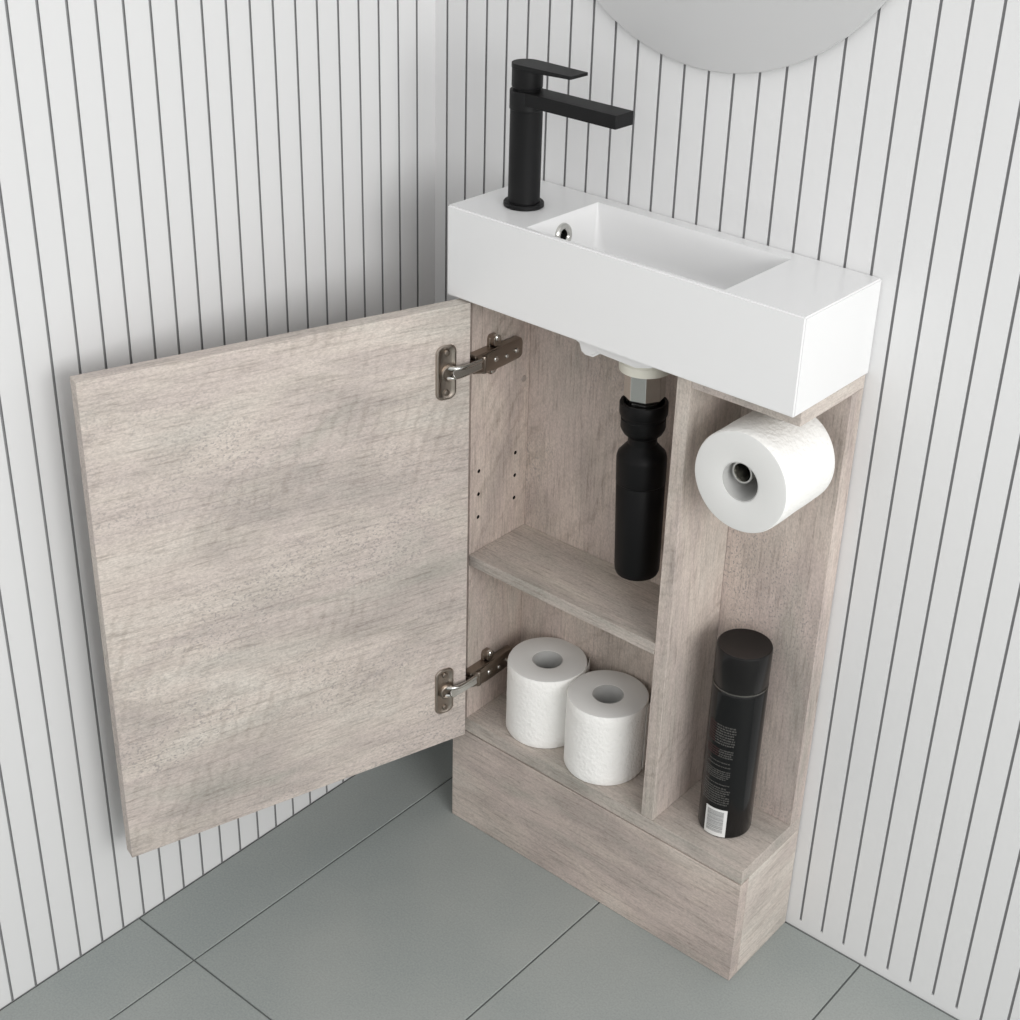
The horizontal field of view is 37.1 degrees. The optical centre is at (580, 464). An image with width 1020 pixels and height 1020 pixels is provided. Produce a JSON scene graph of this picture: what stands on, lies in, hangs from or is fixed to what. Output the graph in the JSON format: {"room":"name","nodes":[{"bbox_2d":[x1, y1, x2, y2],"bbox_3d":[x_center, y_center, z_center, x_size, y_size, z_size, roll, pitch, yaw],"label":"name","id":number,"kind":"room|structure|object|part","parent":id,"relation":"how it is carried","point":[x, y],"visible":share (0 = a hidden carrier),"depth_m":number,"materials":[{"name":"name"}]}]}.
{"room":"bathroom","nodes":[
{"label":"bathroom","id":0,"kind":"room"},
{"bbox_2d":[0,0,434,1009],"bbox_3d":[-1.005,-0.303,0.735,0.100,2.510,2.600,22,33,32],"label":"wall","id":1,"kind":"structure","parent":0,"point":[177,177],"depth_m":1.58,"materials":[{"name":"white wood"}]},
{"bbox_2d":[0,739,956,1019],"bbox_3d":[0.012,1.265,0.589,2.657,0.050,2.600,22,33,32],"label":"floor","id":2,"kind":"structure","parent":0,"point":[374,900],"depth_m":1.82,"materials":[{"name":"grey tile"}]},
{"bbox_2d":[70,298,864,979],"bbox_3d":[-0.118,0.242,1.661,0.555,0.746,0.554,22,33,32],"label":"vanity cabinet","id":3,"kind":"object","parent":2,"relation":"on","point":[321,555],"visible":0.91,"depth_m":1.72,"materials":[{"name":"brown wood"}]},
{"bbox_3d":[-0.317,0.129,1.688,0.434,0.589,0.018,-16,33,-31],"label":"door","id":4,"kind":"part","parent":3,"relation":"part of","materials":[{"name":"brown wood"}]},
{"bbox_3d":[-0.169,0.280,1.876,0.026,0.066,0.003,-16,33,-31],"label":"hinge plate","id":5,"kind":"part","parent":3,"relation":"part of","materials":[{"name":"silver metal"}]},
{"bbox_3d":[-0.149,-0.102,1.675,0.026,0.066,0.003,-16,33,-31],"label":"hinge plate","id":6,"kind":"part","parent":3,"relation":"part of","materials":[{"name":"silver metal"}]},
{"bbox_2d":[440,673,451,709],"bbox_3d":[-0.166,0.280,1.876,0.020,0.055,0.005,-16,33,-31],"label":"hinge","id":7,"kind":"object","parent":3,"relation":"on","point":[445,678],"depth_m":1.87,"materials":[{"name":"silver metal"}]},
{"bbox_2d":[441,350,452,395],"bbox_3d":[-0.145,-0.101,1.675,0.020,0.055,0.005,-16,33,-31],"label":"hinge","id":8,"kind":"object","parent":3,"relation":"on","point":[446,355],"depth_m":1.67,"materials":[{"name":"silver metal"}]},
{"bbox_3d":[-0.117,0.255,1.930,0.012,0.049,0.084,22,33,32],"label":"mounting plate","id":9,"kind":"part","parent":3,"relation":"part of","materials":[{"name":"silver metal"}]},
{"bbox_3d":[-0.097,-0.127,1.729,0.012,0.049,0.084,22,33,32],"label":"mounting plate","id":10,"kind":"part","parent":3,"relation":"part of","materials":[{"name":"silver metal"}]},
{"bbox_3d":[-0.115,0.259,1.929,0.014,0.025,0.084,22,33,32],"label":"hinge arm","id":11,"kind":"part","parent":3,"relation":"part of","materials":[{"name":"silver metal"}]},
{"bbox_3d":[-0.101,0.044,1.855,0.020,0.576,0.125,22,33,32],"label":"panel","id":12,"kind":"part","parent":3,"relation":"part of","materials":[{"name":"brown wood"}]},
{"bbox_3d":[-0.095,-0.123,1.728,0.014,0.025,0.084,22,33,32],"label":"hinge arm","id":13,"kind":"part","parent":3,"relation":"part of","materials":[{"name":"silver metal"}]},
{"bbox_2d":[506,637,589,748],"bbox_3d":[-0.044,0.286,1.910,0.100,0.102,0.100,12,29,17],"label":"toilet roll","id":14,"kind":"object","parent":3,"relation":"on","point":[540,670],"visible":0.86,"depth_m":1.88,"materials":[{"name":"white paper"}]},
{"bbox_2d":[469,524,659,653],"bbox_3d":[0.005,0.142,1.792,0.277,0.015,0.102,22,33,32],"label":"shelf","id":15,"kind":"object","parent":3,"relation":"attached to","point":[578,577],"depth_m":1.79,"materials":[{"name":"brown wood"}]},
{"bbox_3d":[0.047,0.075,1.811,0.277,0.576,0.023,22,33,32],"label":"panel","id":16,"kind":"part","parent":3,"relation":"part of","materials":[{"name":"brown wood"}]},
{"bbox_2d":[564,670,649,785],"bbox_3d":[0.031,0.320,1.854,0.100,0.102,0.102,22,33,32],"label":"toilet roll","id":17,"kind":"object","parent":3,"relation":"on","point":[607,719],"visible":0.97,"depth_m":1.82,"materials":[{"name":"white paper"}]},
{"bbox_2d":[448,180,880,416],"bbox_3d":[0.073,-0.174,1.584,0.447,0.129,0.144,22,33,32],"label":"basin","id":18,"kind":"object","parent":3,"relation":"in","point":[775,329],"visible":1,"depth_m":1.52,"materials":[{"name":"white ceramic"},{"name":"chrome"}]},
{"bbox_2d":[503,59,633,211],"bbox_3d":[-0.017,-0.330,1.570,0.150,0.153,0.044,22,33,32],"label":"tap","id":19,"kind":"object","parent":18,"relation":"on","point":[528,100],"visible":1,"depth_m":1.56,"materials":[{"name":"black metal"}]},
{"bbox_3d":[-0.034,-0.404,1.550,0.085,0.005,0.034,22,33,32],"label":"lever","id":20,"kind":"part","parent":19,"relation":"part of","materials":[{"name":"black metal"}]},
{"bbox_3d":[-0.008,-0.364,1.545,0.132,0.014,0.030,22,33,32],"label":"spout","id":21,"kind":"part","parent":19,"relation":"part of","materials":[{"name":"black metal"}]},
{"bbox_2d":[614,362,669,580],"bbox_3d":[0.067,0.001,1.669,0.058,0.269,0.058,21,32,33],"label":"trap","id":22,"kind":"object","parent":18,"relation":"hanging from","point":[641,461],"visible":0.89,"depth_m":1.65,"materials":[{"name":"black plastic"}]},
{"bbox_2d":[698,628,772,837],"bbox_3d":[0.175,0.308,1.729,0.063,0.252,0.063,0,28,-5],"label":"spray can","id":23,"kind":"object","parent":3,"relation":"on","point":[743,657],"visible":1,"depth_m":1.70,"materials":[{"name":"black paint"}]},
{"bbox_2d":[703,718,735,806],"bbox_3d":[0.156,0.338,1.719,0.035,0.111,0.006,22,33,32],"label":"print","id":24,"kind":"object","parent":23,"relation":"on","point":[719,766],"depth_m":1.72,"materials":[{"name":"grey"}]},
{"bbox_2d":[695,410,834,532],"bbox_3d":[0.187,0.001,1.540,0.111,0.111,0.094,22,33,32],"label":"toilet roll","id":25,"kind":"object","parent":3,"relation":"hanging from","point":[791,465],"visible":0.88,"depth_m":1.50,"materials":[{"name":"white paper"}]},
{"bbox_2d":[435,0,1019,1019],"bbox_3d":[0.890,-0.324,0.964,2.600,2.510,0.100,22,33,32],"label":"wall","id":26,"kind":"structure","parent":0,"point":[890,153],"depth_m":1.57,"materials":[{"name":"white"}]},
{"bbox_2d":[597,0,886,73],"bbox_3d":[0.136,-0.606,1.416,0.470,0.470,0.006,22,33,32],"label":"round mirror","id":27,"kind":"object","parent":26,"relation":"attached to","point":[722,36],"visible":1,"depth_m":1.48,"materials":[{"name":"grey mirror"}]}
]}

